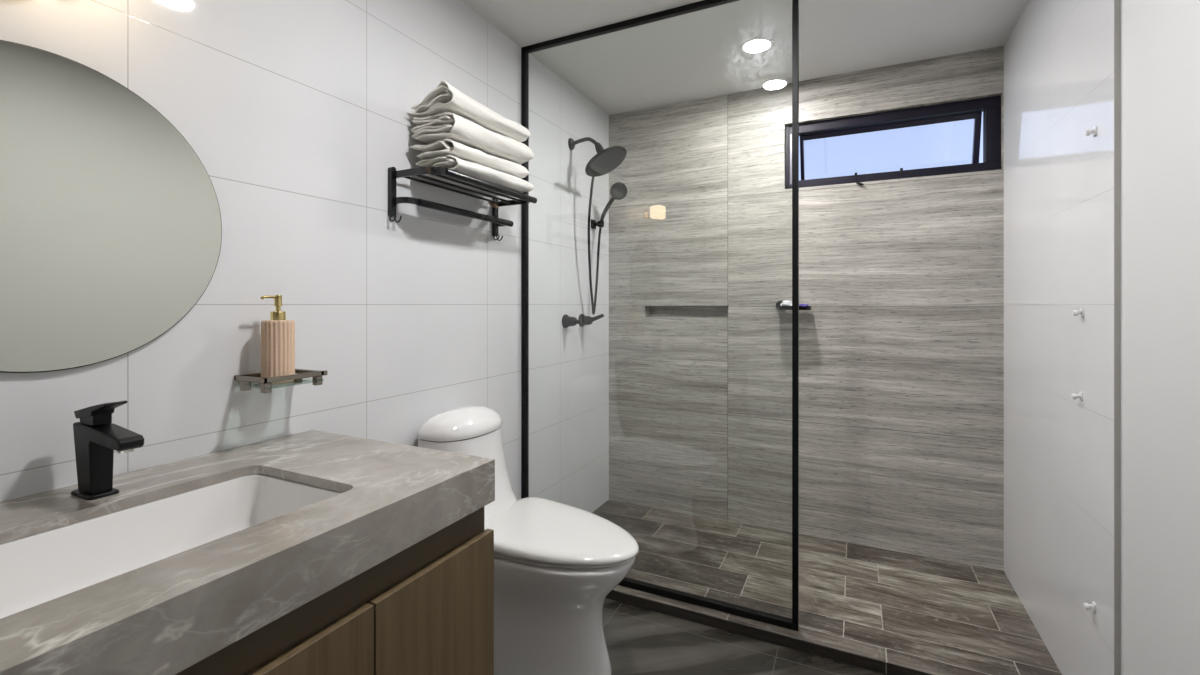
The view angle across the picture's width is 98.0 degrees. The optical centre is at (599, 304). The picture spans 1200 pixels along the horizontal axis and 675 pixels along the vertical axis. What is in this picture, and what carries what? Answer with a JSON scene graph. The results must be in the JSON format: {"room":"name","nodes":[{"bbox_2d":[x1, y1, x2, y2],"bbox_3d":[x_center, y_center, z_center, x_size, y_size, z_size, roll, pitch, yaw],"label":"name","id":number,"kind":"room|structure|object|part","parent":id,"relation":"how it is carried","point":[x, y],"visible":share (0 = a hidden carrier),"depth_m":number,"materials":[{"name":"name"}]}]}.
{"room":"bathroom","nodes":[
{"label":"bathroom","id":0,"kind":"room"},
{"bbox_2d":[0,0,608,512],"bbox_3d":[-0.912,0.057,1.369,0.120,2.447,4.402,0,0,26],"label":"wall","id":1,"kind":"structure","parent":0,"point":[296,114],"depth_m":1.54,"materials":[{"name":"white tile"}]},
{"bbox_2d":[0,40,221,372],"bbox_3d":[-1.031,-0.173,0.973,0.012,0.597,0.597,0,0,26],"label":"round mirror","id":2,"kind":"object","parent":1,"relation":"attached to","point":[111,223],"visible":1,"depth_m":1.02,"materials":[{"name":"grey mirror"}]},
{"bbox_2d":[234,369,327,392],"bbox_3d":[-0.803,0.191,1.315,0.121,0.036,0.176,0,0,26],"label":"soap shelf","id":3,"kind":"object","parent":1,"relation":"attached to","point":[301,376],"visible":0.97,"depth_m":1.27,"materials":[{"name":"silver metal"}]},
{"bbox_2d":[260,295,294,382],"bbox_3d":[-0.807,0.084,1.306,0.073,0.216,0.078,0,0,26],"label":"soap dispenser","id":4,"kind":"object","parent":3,"relation":"on","point":[277,333],"visible":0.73,"depth_m":1.28,"materials":[{"name":"ceramic"}]},
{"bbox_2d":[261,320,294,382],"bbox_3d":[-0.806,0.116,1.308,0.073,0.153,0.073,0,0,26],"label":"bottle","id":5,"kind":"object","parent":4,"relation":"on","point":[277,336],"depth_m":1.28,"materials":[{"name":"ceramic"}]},
{"bbox_3d":[-0.802,0.196,1.315,0.118,0.006,0.148,0,0,26],"label":"glass plate","id":6,"kind":"part","parent":3,"relation":"part of","materials":[{"name":"clear glass"}]},
{"bbox_3d":[-0.805,0.179,1.316,0.117,0.012,0.176,0,0,26],"label":"rail","id":7,"kind":"part","parent":3,"relation":"part of","materials":[{"name":"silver metal"}]},
{"bbox_2d":[176,507,493,674],"bbox_3d":[-0.752,0.712,0.843,0.626,0.536,1.054,0,0,26],"label":"vanity cabinet","id":8,"kind":"object","parent":1,"relation":"attached to","point":[427,608],"visible":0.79,"depth_m":0.94,"materials":[{"name":"brown wood"}]},
{"bbox_2d":[0,430,494,674],"bbox_3d":[-0.751,0.396,0.843,0.629,0.094,1.056,0,0,26],"label":"countertop","id":9,"kind":"structure","parent":8,"relation":"on","point":[166,616],"depth_m":0.80,"materials":[{"name":"grey stone"}]},
{"bbox_2d":[71,400,143,499],"bbox_3d":[-0.890,0.261,0.944,0.175,0.176,0.045,0,0,26],"label":"faucet","id":10,"kind":"object","parent":9,"relation":"on","point":[96,438],"visible":1,"depth_m":0.94,"materials":[{"name":"black metal"}]},
{"bbox_3d":[-0.933,0.346,0.964,0.078,0.006,0.045,0,0,26],"label":"plate","id":11,"kind":"part","parent":10,"relation":"part of","materials":[{"name":"black metal"}]},
{"bbox_3d":[-0.915,0.192,0.956,0.120,0.037,0.033,0,0,26],"label":"lever","id":12,"kind":"part","parent":10,"relation":"part of","materials":[{"name":"black metal"}]},
{"bbox_2d":[0,474,340,618],"bbox_3d":[-0.728,0.440,0.829,0.373,0.142,0.586,0,0,26],"label":"undermount sink","id":13,"kind":"object","parent":9,"relation":"in","point":[36,569],"visible":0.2,"depth_m":0.94,"materials":[{"name":"white ceramic"}]},
{"bbox_3d":[-0.462,0.745,0.743,0.019,0.471,0.324,0,0,26],"label":"door","id":14,"kind":"part","parent":8,"relation":"part of","materials":[{"name":"brown wood"}]},
{"bbox_3d":[-0.319,0.745,1.038,0.019,0.471,0.324,0,0,26],"label":"door","id":15,"kind":"part","parent":8,"relation":"part of","materials":[{"name":"brown wood"}]},
{"bbox_2d":[388,166,536,240],"bbox_3d":[-0.470,-0.356,1.905,0.203,0.180,0.584,0,0,26],"label":"towel rack","id":16,"kind":"object","parent":1,"relation":"attached to","point":[497,222],"visible":1,"depth_m":1.81,"materials":[{"name":"black metal"}]},
{"bbox_3d":[-0.465,-0.422,1.906,0.182,0.022,0.561,0,0,26],"label":"shelf frame","id":17,"kind":"part","parent":16,"relation":"part of","materials":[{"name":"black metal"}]},
{"bbox_2d":[416,155,533,208],"bbox_3d":[-0.447,-0.436,1.906,0.205,0.111,0.441,0,0,26],"label":"folded towel","id":18,"kind":"object","parent":16,"relation":"on","point":[472,169],"visible":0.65,"depth_m":1.81,"materials":[{"name":"white fabric"}]},
{"bbox_2d":[410,139,528,178],"bbox_3d":[-0.459,-0.522,1.901,0.192,0.055,0.448,0,0,26],"label":"folded towel","id":19,"kind":"object","parent":18,"relation":"on","point":[445,147],"visible":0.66,"depth_m":1.77,"materials":[{"name":"white fabric"}]},
{"bbox_2d":[411,113,533,164],"bbox_3d":[-0.450,-0.594,1.907,0.209,0.083,0.459,0,0,26],"label":"folded towel","id":20,"kind":"object","parent":19,"relation":"on","point":[439,127],"visible":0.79,"depth_m":1.76,"materials":[{"name":"white fabric"}]},
{"bbox_2d":[410,81,530,141],"bbox_3d":[-0.456,-0.681,1.900,0.201,0.088,0.449,0,0,26],"label":"folded towel","id":21,"kind":"object","parent":20,"relation":"on","point":[445,98],"visible":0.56,"depth_m":1.75,"materials":[{"name":"white fabric"}]},
{"bbox_2d":[562,314,581,327],"bbox_3d":[-0.139,0.088,2.707,0.095,0.072,0.072,0,0,26],"label":"shower valve","id":22,"kind":"object","parent":1,"relation":"attached to","point":[567,321],"visible":1,"depth_m":2.69,"materials":[{"name":"black metal"}]},
{"bbox_3d":[-0.147,0.088,2.711,0.048,0.052,0.052,0,0,26],"label":"knob","id":23,"kind":"part","parent":22,"relation":"part of","materials":[{"name":"black metal"}]},
{"bbox_2d":[578,314,603,326],"bbox_3d":[-0.041,0.087,2.860,0.138,0.074,0.072,0,0,26],"label":"shower valve","id":24,"kind":"object","parent":1,"relation":"attached to","point":[586,320],"visible":0.91,"depth_m":2.85,"materials":[{"name":"black metal"}]},
{"bbox_3d":[-0.068,0.088,2.872,0.048,0.052,0.052,0,0,26],"label":"knob","id":25,"kind":"part","parent":24,"relation":"part of","materials":[{"name":"black metal"}]},
{"bbox_3d":[-0.023,0.077,2.851,0.097,0.053,0.025,0,0,26],"label":"lever","id":26,"kind":"part","parent":24,"relation":"part of","materials":[{"name":"black metal"}]},
{"bbox_2d":[568,137,626,176],"bbox_3d":[-0.021,-0.777,2.695,0.319,0.218,0.235,0,0,26],"label":"shower head","id":27,"kind":"object","parent":1,"relation":"attached to","point":[606,160],"visible":1,"depth_m":2.67},
{"bbox_3d":[-0.074,-0.846,2.743,0.162,0.064,0.020,0,0,26],"label":"arm","id":28,"kind":"part","parent":27,"relation":"part of","materials":[{"name":"black metal"}]},
{"bbox_2d":[588,177,601,314],"bbox_3d":[-0.029,-0.379,2.865,0.072,0.871,0.266,0,0,1],"label":"shower hose","id":29,"kind":"object","parent":27,"relation":"attached to","point":[593,303],"visible":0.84,"depth_m":2.85,"materials":[{"name":"black metal"}]},
{"bbox_3d":[0.033,-0.725,2.668,0.183,0.107,0.212,0,0,26],"label":"nozzle plate","id":30,"kind":"part","parent":27,"relation":"part of","materials":[{"name":"black metal"}]},
{"bbox_2d":[591,219,603,228],"bbox_3d":[-0.010,-0.462,2.998,0.072,0.052,0.052,0,0,26],"label":"holder","id":31,"kind":"object","parent":1,"relation":"attached to","point":[594,223],"visible":1,"depth_m":2.99,"materials":[{"name":"black metal"}]},
{"bbox_2d":[600,182,626,227],"bbox_3d":[0.069,-0.563,2.949,0.168,0.245,0.064,0,0,16],"label":"shower","id":32,"kind":"object","parent":31,"relation":"in","point":[618,190],"visible":1,"depth_m":2.94,"materials":[{"name":"black metal"}]},
{"bbox_3d":[0.053,-0.544,2.970,0.126,0.208,0.028,0,0,26],"label":"handle","id":33,"kind":"part","parent":32,"relation":"part of","materials":[{"name":"black metal"}]},
{"bbox_2d":[460,0,1029,114],"bbox_3d":[0.046,-1.217,0.958,2.204,0.100,4.502,0,0,26],"label":"ceiling","id":34,"kind":"structure","parent":0,"point":[695,55],"depth_m":2.27,"materials":[{"name":"white paint"}]},
{"bbox_2d":[741,37,772,52],"bbox_3d":[0.706,-1.163,2.348,0.140,0.007,0.140,0,0,26],"label":"recessed light","id":35,"kind":"object","parent":34,"relation":"in","point":[759,44],"visible":1,"depth_m":2.34,"materials":[{"name":"white"}]},
{"bbox_2d":[744,40,769,51],"bbox_3d":[0.706,-1.163,2.348,0.112,0.002,0.112,0,0,26],"label":"diffuser","id":36,"kind":"object","parent":35,"relation":"attached to","point":[749,45],"depth_m":2.34,"materials":[{"name":"white plastic"}]},
{"bbox_2d":[609,46,1003,570],"bbox_3d":[0.976,0.057,2.864,1.964,2.447,0.180,0,0,26],"label":"wall","id":37,"kind":"structure","parent":0,"point":[901,337],"depth_m":2.70,"materials":[{"name":"grey tile"}]},
{"bbox_2d":[776,300,811,309],"bbox_3d":[0.995,0.004,2.694,0.179,0.052,0.108,0,0,26],"label":"soap dish","id":38,"kind":"object","parent":37,"relation":"attached to","point":[778,303],"visible":0.74,"depth_m":2.66,"materials":[{"name":"black metal"}]},
{"bbox_2d":[780,300,791,305],"bbox_3d":[0.973,-0.004,2.697,0.080,0.035,0.063,0,0,26],"label":"soap","id":39,"kind":"object","parent":38,"relation":"on","point":[786,302],"visible":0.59,"depth_m":2.68,"materials":[{"name":"white"}]},
{"bbox_2d":[777,306,811,309],"bbox_3d":[1.000,0.018,2.684,0.161,0.020,0.093,0,0,26],"label":"tray","id":40,"kind":"object","parent":38,"relation":"on","point":[778,307],"depth_m":2.65,"materials":[{"name":"black metal"}]},
{"bbox_2d":[785,95,1001,188],"bbox_3d":[1.435,-0.773,2.637,0.934,0.365,0.209,0,0,26],"label":"window","id":41,"kind":"structure","parent":37,"relation":"in","point":[990,107],"depth_m":2.55,"materials":[{"name":"black metal"}]},
{"bbox_3d":[1.461,-0.790,2.683,0.806,0.258,0.104,0,0,26],"label":"sash","id":42,"kind":"part","parent":41,"relation":"part of","materials":[{"name":"black metal"}]},
{"bbox_2d":[592,500,1061,674],"bbox_3d":[0.030,1.240,0.910,1.976,0.080,4.162,0,0,26],"label":"floor","id":43,"kind":"structure","parent":0,"point":[973,616],"depth_m":2.10,"materials":[{"name":"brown tile"}]},
{"bbox_2d":[417,405,638,674],"bbox_3d":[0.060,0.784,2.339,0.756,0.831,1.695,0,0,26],"label":"toilet","id":44,"kind":"object","parent":43,"relation":"on","point":[556,564],"visible":0.66,"depth_m":1.61,"materials":[{"name":"white ceramic"}]},
{"bbox_3d":[-0.480,0.413,1.874,0.194,0.080,0.334,0,0,26],"label":"tank lid","id":45,"kind":"part","parent":44,"relation":"part of","materials":[{"name":"white ceramic"}]},
{"bbox_3d":[-0.418,0.630,1.844,0.328,0.349,0.354,0,0,26],"label":"tank","id":46,"kind":"part","parent":44,"relation":"part of","materials":[{"name":"white ceramic"}]},
{"bbox_3d":[-0.126,0.738,1.701,0.533,0.048,0.387,0,0,26],"label":"seat lid","id":47,"kind":"part","parent":44,"relation":"part of","materials":[{"name":"white plastic"}]},
{"bbox_3d":[-0.121,0.769,1.699,0.501,0.012,0.363,0,0,26],"label":"seat","id":48,"kind":"part","parent":44,"relation":"part of","materials":[{"name":"white plastic"}]},
{"bbox_3d":[-0.225,0.988,1.750,0.722,0.424,0.370,0,0,26],"label":"bowl","id":49,"kind":"part","parent":44,"relation":"part of","materials":[{"name":"white ceramic"}]},
{"bbox_2d":[606,585,1000,674],"bbox_3d":[0.526,1.180,1.941,1.964,0.040,0.095,0,0,26],"label":"shower curb","id":50,"kind":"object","parent":43,"relation":"on","point":[880,658],"depth_m":1.81,"materials":[{"name":"brown tile"}]},
{"bbox_2d":[521,0,798,630],"bbox_3d":[0.178,-0.004,2.122,1.179,2.326,0.026,0,0,26],"label":"screen","id":51,"kind":"object","parent":50,"relation":"on","point":[793,624],"visible":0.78,"depth_m":2.03,"materials":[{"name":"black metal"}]},
{"bbox_3d":[0.180,-1.156,2.121,1.136,0.022,0.026,0,0,26],"label":"rail","id":52,"kind":"part","parent":51,"relation":"part of","materials":[{"name":"black metal"}]},
{"bbox_3d":[0.180,1.147,2.121,1.136,0.026,0.026,0,0,26],"label":"rail","id":53,"kind":"part","parent":51,"relation":"part of","materials":[{"name":"black metal"}]},
{"bbox_2d":[1004,0,1199,674],"bbox_3d":[0.961,0.057,0.456,0.120,2.447,4.402,0,0,26],"label":"wall","id":54,"kind":"structure","parent":0,"point":[1059,54],"depth_m":1.42,"materials":[{"name":"white paint"}]},
{"bbox_2d":[1071,392,1082,400],"bbox_3d":[1.413,0.272,1.548,0.024,0.027,0.018,0,0,26],"label":"hook","id":55,"kind":"object","parent":54,"relation":"attached to","point":[1080,395],"visible":1,"depth_m":1.54,"materials":[{"name":"white plastic"}]},
{"bbox_2d":[1072,308,1083,316],"bbox_3d":[1.410,0.024,1.541,0.024,0.027,0.018,0,0,26],"label":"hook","id":56,"kind":"object","parent":54,"relation":"attached to","point":[1081,311],"visible":1,"depth_m":1.54,"materials":[{"name":"white plastic"}]},
{"bbox_2d":[1083,601,1095,612],"bbox_3d":[1.373,0.847,1.464,0.024,0.027,0.018,0,0,26],"label":"hook","id":57,"kind":"object","parent":54,"relation":"attached to","point":[1087,606],"visible":1,"depth_m":1.46,"materials":[{"name":"white plastic"}]},
{"bbox_2d":[1084,126,1096,136],"bbox_3d":[1.370,-0.481,1.458,0.024,0.027,0.018,0,0,26],"label":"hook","id":58,"kind":"object","parent":54,"relation":"attached to","point":[1094,130],"visible":1,"depth_m":1.45,"materials":[{"name":"white plastic"}]},
{"bbox_2d":[1114,0,1119,674],"bbox_3d":[1.337,0.017,1.350,0.012,2.367,0.002,0,0,26],"label":"trim","id":59,"kind":"structure","parent":54,"relation":"attached to","point":[1116,2],"depth_m":1.35,"materials":[{"name":"grey metal"}]}
]}

